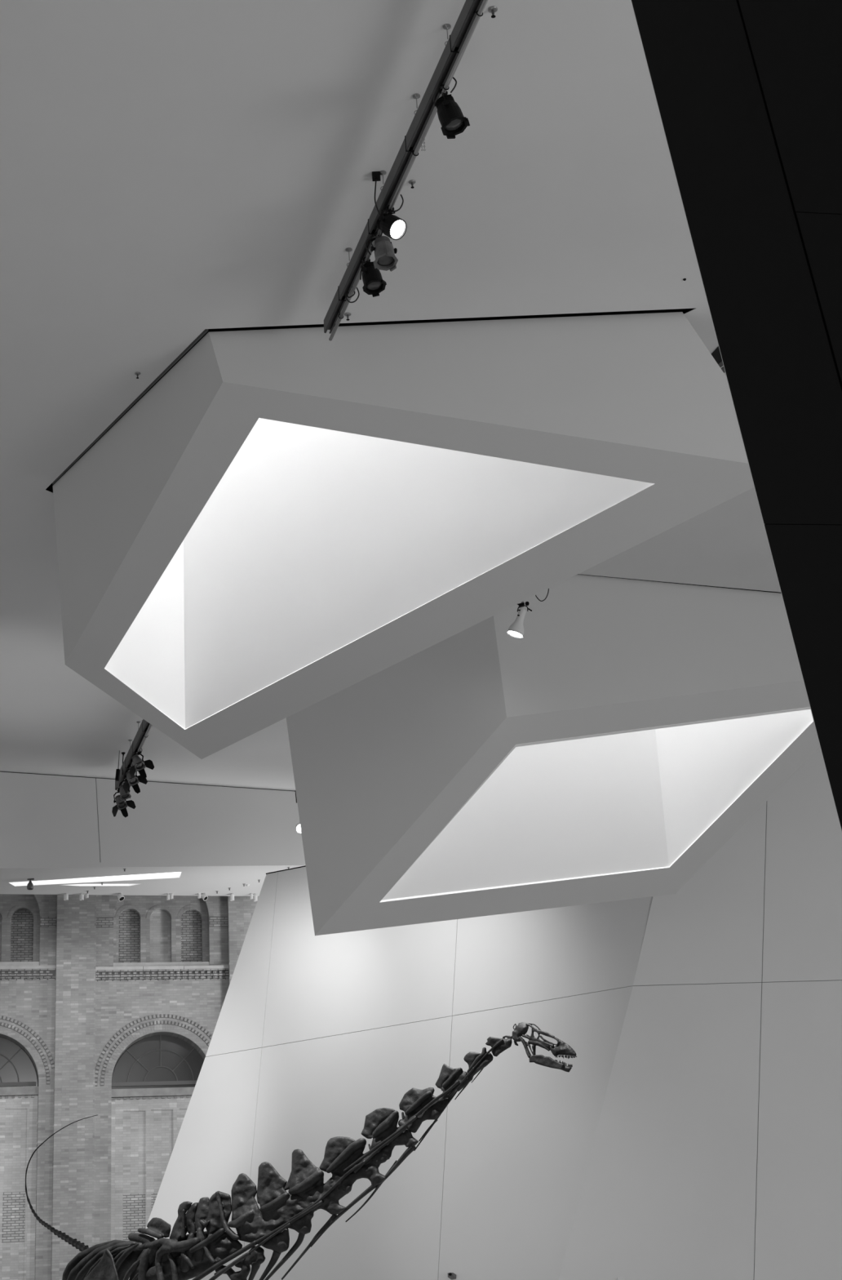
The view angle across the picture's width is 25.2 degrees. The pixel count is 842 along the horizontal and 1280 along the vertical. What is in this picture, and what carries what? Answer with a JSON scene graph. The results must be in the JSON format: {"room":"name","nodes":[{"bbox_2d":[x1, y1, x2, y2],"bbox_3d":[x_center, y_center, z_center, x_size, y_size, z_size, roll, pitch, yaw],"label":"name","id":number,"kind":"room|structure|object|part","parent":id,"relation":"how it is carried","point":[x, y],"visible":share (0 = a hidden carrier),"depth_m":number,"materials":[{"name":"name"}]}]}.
{"room":"museum","nodes":[
{"label":"museum","id":0,"kind":"room"},
{"bbox_2d":[0,893,258,1279],"bbox_3d":[-6.525,12.399,49.582,16.924,15.100,1.320,1,-21,-12],"label":"wall","id":1,"kind":"structure","parent":0,"point":[82,982],"depth_m":49.30,"materials":[{"name":"grey brick"}]},
{"bbox_2d":[0,1037,38,1098],"bbox_3d":[-11.330,11.084,48.956,2.699,1.692,0.540,1,-21,-12],"label":"window","id":2,"kind":"structure","parent":1,"relation":"in","point":[18,1074],"depth_m":49.26,"materials":[{"name":"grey glass"}]},
{"bbox_3d":[-11.267,11.754,48.713,2.647,0.262,0.540,1,-21,-12],"label":"sill","id":3,"kind":"part","parent":2,"relation":"part of","materials":[{"name":"grey stone"}]},
{"bbox_3d":[-11.344,8.556,49.594,2.497,0.103,0.180,1,-21,-12],"label":"stone sill","id":4,"kind":"part","parent":1,"relation":"part of","materials":[{"name":"grey stone"}]},
{"bbox_2d":[26,878,34,889],"bbox_3d":[-9.608,5.973,46.257,0.169,0.321,0.162,-3,-20,0],"label":"spotlight","id":5,"kind":"object","parent":1,"relation":"hanging from","point":[29,886],"visible":1,"depth_m":46.21,"materials":[{"name":"grey metal"}]},
{"bbox_2d":[63,893,68,900],"bbox_3d":[-9.133,6.588,48.396,0.116,0.199,0.116,-3,-20,0],"label":"spotlight","id":6,"kind":"object","parent":1,"relation":"attached to","point":[65,895],"visible":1,"depth_m":48.35,"materials":[{"name":"white metal"}]},
{"bbox_3d":[-8.839,14.790,48.117,6.498,1.411,0.155,1,-21,-12],"label":"infill panel","id":7,"kind":"part","parent":1,"relation":"part of","materials":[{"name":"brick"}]},
{"bbox_2d":[79,893,84,900],"bbox_3d":[-8.768,6.614,48.592,0.111,0.199,0.111,-3,-20,0],"label":"spotlight","id":8,"kind":"object","parent":1,"relation":"attached to","point":[81,896],"visible":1,"depth_m":48.55,"materials":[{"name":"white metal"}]},
{"bbox_3d":[-8.831,15.615,47.741,6.982,8.042,1.765,-3,-20,0],"label":"infill panel","id":9,"kind":"part","parent":1,"relation":"part of","materials":[{"name":"brick"}]},
{"bbox_3d":[-9.306,7.051,50.844,7.270,3.917,0.200,1,-21,-12],"label":"arch panel","id":10,"kind":"part","parent":1,"relation":"part of","materials":[{"name":"grey brick"}]},
{"bbox_2d":[116,893,124,901],"bbox_3d":[-7.831,6.686,49.050,0.205,0.233,0.166,-13,-22,24],"label":"spotlight","id":11,"kind":"object","parent":1,"relation":"attached to","point":[120,896],"visible":1,"depth_m":49.01,"materials":[{"name":"white metal"}]},
{"bbox_2d":[82,871,179,878],"bbox_3d":[-8.175,5.918,47.219,4.274,0.442,0.717,1,-21,-11],"label":"skylight","id":12,"kind":"object","parent":1,"relation":"attached to","point":[175,872],"visible":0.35,"depth_m":47.76,"materials":[{"name":"white glass"}]},
{"bbox_2d":[0,863,304,896],"bbox_3d":[-9.465,6.113,47.182,19.520,1.238,3.949,6,-22,-23],"label":"ceiling","id":13,"kind":"structure","parent":1,"relation":"attached to","point":[191,880],"depth_m":47.85,"materials":[{"name":"paint"}]},
{"bbox_2d":[111,1035,204,1099],"bbox_3d":[-6.892,11.284,49.893,2.649,1.734,0.540,1,-21,-12],"label":"window","id":14,"kind":"structure","parent":1,"relation":"in","point":[160,1065],"depth_m":50.03,"materials":[{"name":"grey glass"}]},
{"bbox_3d":[-6.854,11.973,49.637,2.647,0.262,0.540,1,-21,-12],"label":"sill","id":15,"kind":"part","parent":14,"relation":"part of","materials":[{"name":"grey stone"}]},
{"bbox_3d":[-6.975,8.719,50.530,2.564,0.103,0.180,1,-21,-12],"label":"stone sill","id":16,"kind":"part","parent":1,"relation":"part of","materials":[{"name":"grey stone"}]},
{"bbox_2d":[200,893,208,900],"bbox_3d":[-5.774,6.835,50.157,0.190,0.230,0.147,-17,-24,32],"label":"spotlight","id":17,"kind":"object","parent":1,"relation":"attached to","point":[204,897],"visible":1,"depth_m":50.11,"materials":[{"name":"white metal"}]},
{"bbox_2d":[230,893,234,901],"bbox_3d":[-5.077,6.891,50.567,0.115,0.221,0.115,-3,-20,0],"label":"spotlight","id":18,"kind":"object","parent":1,"relation":"attached to","point":[232,896],"visible":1,"depth_m":50.52,"materials":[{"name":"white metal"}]},
{"bbox_2d":[253,893,257,901],"bbox_3d":[-4.477,6.942,50.886,0.110,0.237,0.110,-3,-20,0],"label":"spotlight","id":19,"kind":"object","parent":1,"relation":"attached to","point":[255,897],"visible":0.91,"depth_m":50.84,"materials":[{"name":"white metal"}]},
{"bbox_2d":[0,0,781,791],"bbox_3d":[-0.186,-3.326,30.025,52.000,0.300,66.000,-3,-20,0],"label":"ceiling","id":20,"kind":"structure","parent":0,"point":[171,171],"depth_m":23.80,"materials":[{"name":"paint"}]},
{"bbox_2d":[121,751,124,774],"bbox_3d":[-7.056,2.923,44.428,0.090,0.683,0.503,-2,-20,-3],"label":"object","id":21,"kind":"object","parent":20,"relation":"hanging from","point":[122,753],"visible":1,"depth_m":44.70,"materials":[{"name":"black paint"}]},
{"bbox_2d":[115,719,152,790],"bbox_3d":[-6.480,2.316,42.810,0.152,0.726,6.386,3,-21,-16],"label":"track","id":22,"kind":"object","parent":20,"relation":"hanging from","point":[144,727],"visible":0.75,"depth_m":42.60,"materials":[{"name":"black metal"}]},
{"bbox_2d":[115,750,119,781],"bbox_3d":[-7.112,2.940,44.112,0.099,0.725,0.120,-3,-20,0],"label":"box","id":23,"kind":"object","parent":22,"relation":"attached to","point":[117,771],"visible":1,"depth_m":44.00,"materials":[{"name":"black paint"}]},
{"bbox_2d":[111,787,135,817],"bbox_3d":[-7.045,3.798,44.583,0.546,0.749,0.487,-3,-20,0],"label":"stage light","id":24,"kind":"object","parent":22,"relation":"hanging from","point":[121,805],"visible":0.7,"depth_m":44.62,"materials":[{"name":"grey metal"}]},
{"bbox_3d":[-7.237,4.024,44.477,0.096,0.272,0.294,-5,-20,4],"label":"barn door","id":25,"kind":"part","parent":24,"relation":"part of","materials":[{"name":"black paint"}]},
{"bbox_3d":[-7.051,4.090,44.662,0.192,0.251,0.037,0,-20,-7],"label":"barn door","id":26,"kind":"part","parent":24,"relation":"part of","materials":[{"name":"black paint"}]},
{"bbox_3d":[-6.880,3.895,44.584,0.226,0.158,0.295,-3,-20,0],"label":"barn door","id":27,"kind":"part","parent":24,"relation":"part of","materials":[{"name":"black paint"}]},
{"bbox_2d":[117,777,131,800],"bbox_3d":[-6.968,3.472,44.213,0.256,0.604,0.320,16,-28,-41],"label":"stage light","id":28,"kind":"object","parent":22,"relation":"hanging from","point":[123,795],"visible":0.63,"depth_m":44.15,"materials":[{"name":"grey metal"}]},
{"bbox_3d":[-6.936,3.659,44.106,0.237,0.116,0.230,-3,-20,0],"label":"gel frame","id":29,"kind":"part","parent":28,"relation":"part of","materials":[{"name":"grey metal"}]},
{"bbox_2d":[123,766,147,793],"bbox_3d":[-6.559,3.143,43.201,0.545,0.733,0.518,-3,-20,0],"label":"stage light","id":30,"kind":"object","parent":22,"relation":"hanging from","point":[133,782],"visible":0.73,"depth_m":43.23,"materials":[{"name":"grey metal"}]},
{"bbox_3d":[-6.754,3.353,43.092,0.079,0.284,0.295,-7,-21,9],"label":"barn door","id":31,"kind":"part","parent":30,"relation":"part of","materials":[{"name":"black paint"}]},
{"bbox_3d":[-6.609,3.238,43.212,0.240,0.167,0.189,15,-27,-40],"label":"gel frame","id":32,"kind":"part","parent":30,"relation":"part of","materials":[{"name":"grey metal"}]},
{"bbox_3d":[-6.555,3.410,43.261,0.201,0.252,0.017,0,-21,-10],"label":"barn door","id":33,"kind":"part","parent":30,"relation":"part of","materials":[{"name":"black paint"}]},
{"bbox_3d":[-6.403,3.202,43.192,0.240,0.164,0.282,-3,-20,0],"label":"barn door","id":34,"kind":"part","parent":30,"relation":"part of","materials":[{"name":"black paint"}]},
{"bbox_2d":[129,748,154,778],"bbox_3d":[-6.259,2.687,42.162,0.549,0.813,0.516,-3,-20,0],"label":"stage light","id":35,"kind":"object","parent":22,"relation":"hanging from","point":[139,766],"visible":0.98,"depth_m":42.19,"materials":[{"name":"grey metal"}]},
{"bbox_3d":[-6.448,2.934,42.034,0.085,0.280,0.295,-6,-20,6],"label":"barn door","id":36,"kind":"part","parent":35,"relation":"part of","materials":[{"name":"black paint"}]},
{"bbox_3d":[-6.303,2.822,42.156,0.240,0.161,0.194,16,-28,-42],"label":"gel frame","id":37,"kind":"part","parent":35,"relation":"part of","materials":[{"name":"grey metal"}]},
{"bbox_3d":[-6.256,2.996,42.213,0.198,0.252,0.024,0,-21,-8],"label":"barn door","id":38,"kind":"part","parent":35,"relation":"part of","materials":[{"name":"black paint"}]},
{"bbox_3d":[-6.096,2.793,42.142,0.234,0.159,0.287,-3,-20,0],"label":"barn door","id":39,"kind":"part","parent":35,"relation":"part of","materials":[{"name":"black paint"}]},
{"bbox_2d":[134,372,140,378],"bbox_3d":[-4.138,-3.854,27.453,0.083,0.083,0.083,-3,-20,0],"label":"sprinkler head","id":40,"kind":"object","parent":20,"relation":"attached to","point":[135,373],"visible":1,"depth_m":27.44},
{"bbox_2d":[0,771,288,791],"bbox_3d":[-10.642,3.207,45.551,16.035,0.269,0.204,6,-22,-23],"label":"trim","id":41,"kind":"structure","parent":20,"relation":"attached to","point":[0,771],"depth_m":47.13,"materials":[{"name":"black metal"}]},
{"bbox_2d":[295,822,301,833],"bbox_3d":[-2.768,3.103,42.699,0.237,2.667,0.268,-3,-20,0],"label":"spotlight","id":42,"kind":"object","parent":20,"relation":"hanging from","point":[298,828],"visible":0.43,"depth_m":42.18,"materials":[{"name":"white metal"}]},
{"bbox_2d":[344,312,351,320],"bbox_3d":[-1.019,-4.493,26.186,0.096,0.094,0.096,-3,-20,0],"label":"sprinkler head","id":43,"kind":"object","parent":20,"relation":"attached to","point":[347,314],"visible":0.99,"depth_m":26.18},
{"bbox_2d":[372,171,380,215],"bbox_3d":[-0.499,-5.389,22.945,0.168,0.721,0.176,-3,-20,0],"label":"junction box","id":44,"kind":"object","parent":20,"relation":"attached to","point":[375,175],"visible":0.8,"depth_m":23.03,"materials":[{"name":"black paint"}]},
{"bbox_2d":[45,308,755,759],"bbox_3d":[-1.671,-10.217,30.660,13.839,22.199,5.548,-21,-27,40],"label":"skylight","id":45,"kind":"object","parent":20,"relation":"attached to","point":[283,518],"visible":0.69,"depth_m":28.00,"materials":[{"name":"white paint"}]},
{"bbox_2d":[324,0,488,341],"bbox_3d":[-0.241,-5.597,22.411,0.208,0.730,7.509,3,-21,-16],"label":"track","id":46,"kind":"object","parent":20,"relation":"hanging from","point":[472,11],"depth_m":21.82,"materials":[{"name":"black metal"}]},
{"bbox_3d":[-0.895,-4.524,24.578,0.184,0.295,0.077,-3,-20,0],"label":"cable coil","id":47,"kind":"part","parent":46,"relation":"part of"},
{"bbox_2d":[360,257,386,297],"bbox_3d":[-0.614,-4.633,23.750,0.314,0.545,0.309,1,-21,-12],"label":"stage light","id":48,"kind":"object","parent":46,"relation":"hanging from","point":[374,283],"visible":0.94,"depth_m":23.67,"materials":[{"name":"black paint"}]},
{"bbox_3d":[-0.708,-4.648,23.645,0.068,0.069,0.059,-16,-24,31],"label":"pivot knob","id":49,"kind":"part","parent":48,"relation":"part of","materials":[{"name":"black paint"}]},
{"bbox_3d":[-0.584,-4.438,23.665,0.276,0.072,0.280,-16,-24,31],"label":"gel frame","id":50,"kind":"part","parent":48,"relation":"part of","materials":[{"name":"black paint"}]},
{"bbox_2d":[365,229,398,271],"bbox_3d":[-0.490,-4.889,23.189,0.392,0.665,0.332,-3,-20,0],"label":"stage light","id":51,"kind":"object","parent":46,"relation":"hanging from","point":[386,260],"visible":0.96,"depth_m":23.12,"materials":[{"name":"grey metal"}]},
{"bbox_3d":[-0.587,-4.807,23.139,0.061,0.069,0.068,6,-22,-23],"label":"pivot knob","id":52,"kind":"part","parent":51,"relation":"part of","materials":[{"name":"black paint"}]},
{"bbox_3d":[-0.431,-4.640,23.088,0.280,0.079,0.274,5,-22,-21],"label":"gel frame","id":53,"kind":"part","parent":51,"relation":"part of","materials":[{"name":"grey metal"}]},
{"bbox_2d":[376,194,407,239],"bbox_3d":[-0.367,-5.119,22.734,0.376,0.652,0.354,-3,-20,0],"label":"stage light","id":54,"kind":"object","parent":46,"relation":"hanging from","point":[393,226],"visible":1,"depth_m":22.61,"materials":[{"name":"black paint"}]},
{"bbox_3d":[-0.468,-5.066,22.604,0.068,0.070,0.065,-17,-24,33],"label":"pivot knob","id":55,"kind":"part","parent":54,"relation":"part of","materials":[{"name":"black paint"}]},
{"bbox_2d":[420,138,426,151],"bbox_3d":[0.023,-5.647,21.461,0.051,0.167,0.023,-3,-20,0],"label":"chain","id":56,"kind":"object","parent":46,"relation":"hanging from","point":[420,139],"visible":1,"depth_m":21.46,"materials":[{"name":"metal"}]},
{"bbox_2d":[433,76,470,138],"bbox_3d":[0.327,-5.888,20.670,0.343,0.725,0.336,11,-25,-34],"label":"stage light","id":57,"kind":"object","parent":46,"relation":"hanging from","point":[452,120],"visible":1,"depth_m":20.56,"materials":[{"name":"black paint"}]},
{"bbox_3d":[0.271,-5.845,20.510,0.068,0.068,0.060,-7,-21,11],"label":"pivot knob","id":58,"kind":"part","parent":57,"relation":"part of","materials":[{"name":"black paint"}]},
{"bbox_3d":[0.369,-5.613,20.565,0.290,0.091,0.298,-7,-21,11],"label":"gel frame","id":59,"kind":"part","parent":57,"relation":"part of","materials":[{"name":"black paint"}]},
{"bbox_2d":[408,179,416,188],"bbox_3d":[-0.107,-5.628,23.273,0.088,0.086,0.088,-3,-20,0],"label":"sprinkler head","id":60,"kind":"object","parent":20,"relation":"attached to","point":[411,182],"visible":1,"depth_m":23.27},
{"bbox_2d":[488,5,497,17],"bbox_3d":[0.778,-6.767,20.315,0.104,0.102,0.104,-3,-20,0],"label":"sprinkler head","id":61,"kind":"object","parent":20,"relation":"attached to","point":[492,9],"visible":1,"depth_m":20.31},
{"bbox_2d":[506,588,549,638],"bbox_3d":[1.860,-1.021,33.168,0.823,2.048,0.443,-3,-20,0],"label":"spotlight","id":62,"kind":"object","parent":20,"relation":"hanging from","point":[516,629],"visible":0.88,"depth_m":32.86,"materials":[{"name":"silver metal"}]},
{"bbox_2d":[286,573,820,935],"bbox_3d":[3.099,-4.473,39.271,14.040,21.475,4.013,4,-22,-19],"label":"skylight","id":63,"kind":"object","parent":20,"relation":"attached to","point":[608,751],"visible":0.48,"depth_m":35.54,"materials":[{"name":"white paint"}]},
{"bbox_2d":[711,346,725,373],"bbox_3d":[4.508,-4.202,27.941,0.334,0.030,0.921,-12,-22,23],"label":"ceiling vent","id":64,"kind":"object","parent":20,"relation":"in","point":[717,354],"visible":0.17,"depth_m":27.93,"materials":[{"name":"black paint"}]},
{"bbox_3d":[4.442,-4.242,27.822,0.266,0.030,0.627,4,-21,-18],"label":"panel","id":65,"kind":"part","parent":64,"relation":"part of","materials":[{"name":"black paint"}]},
{"bbox_2d":[128,866,653,1279],"bbox_3d":[-0.791,10.087,40.146,13.260,12.446,3.789,-13,-22,24],"label":"wall","id":66,"kind":"structure","parent":0,"point":[313,1035],"depth_m":40.20,"materials":[{"name":"paint"}]},
{"bbox_2d":[0,772,305,868],"bbox_3d":[-8.794,4.683,45.736,19.840,2.840,0.121,6,-22,-23],"label":"wall","id":67,"kind":"structure","parent":66,"relation":"attached to","point":[46,820],"depth_m":46.60,"materials":[{"name":"paint"}]},
{"bbox_2d":[266,865,306,874],"bbox_3d":[0.943,4.551,43.122,10.380,0.239,0.250,-13,-22,24],"label":"trim","id":68,"kind":"structure","parent":66,"relation":"attached to","point":[304,865],"depth_m":44.90,"materials":[{"name":"black metal"}]},
{"bbox_2d":[448,1272,456,1279],"bbox_3d":[0.617,12.544,37.126,0.099,0.128,0.206,-13,-22,24],"label":"camera","id":69,"kind":"object","parent":66,"relation":"attached to","point":[451,1275],"visible":1,"depth_m":37.08,"materials":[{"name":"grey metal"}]},
{"bbox_2d":[559,746,841,1279],"bbox_3d":[10.298,7.679,39.204,17.788,15.033,1.924,-1,-20,-5],"label":"wall","id":70,"kind":"structure","parent":0,"point":[717,1152],"depth_m":38.11,"materials":[{"name":"paint"}]},
{"bbox_2d":[617,1276,625,1279],"bbox_3d":[3.850,12.317,36.178,0.146,0.126,0.059,-3,-20,0],"label":"wall sign","id":71,"kind":"object","parent":70,"relation":"attached to","point":[618,1278],"visible":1,"depth_m":36.16,"materials":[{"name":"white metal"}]},
{"bbox_2d":[631,0,841,828],"bbox_3d":[3.617,-1.109,11.721,1.333,12.013,4.455,12,-25,-36],"label":"wall","id":72,"kind":"structure","parent":0,"point":[748,93],"depth_m":13.08,"materials":[{"name":"black paint"}]},
{"bbox_2d":[631,0,841,831],"bbox_3d":[2.434,-0.569,12.969,1.405,11.991,0.022,-3,-20,0],"label":"trim","id":73,"kind":"structure","parent":72,"relation":"attached to","point":[631,0],"depth_m":13.29,"materials":[{"name":"black"}]},
{"bbox_3d":[0.556,9.913,21.916,80.000,0.200,72.000,-3,-20,0],"label":"floor","id":74,"kind":"structure","parent":0,"visible":0},
{"bbox_2d":[25,1022,577,1279],"bbox_3d":[-3.267,6.657,19.460,3.019,4.593,14.013,8,-23,-27],"label":"skeleton","id":75,"kind":"object","parent":74,"relation":"on","point":[183,1256],"visible":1,"depth_m":16.25},
{"bbox_3d":[-3.033,5.953,17.753,0.035,0.385,0.757,12,-25,-36],"label":"shoulder blade","id":76,"kind":"part","parent":75,"relation":"part of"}
]}

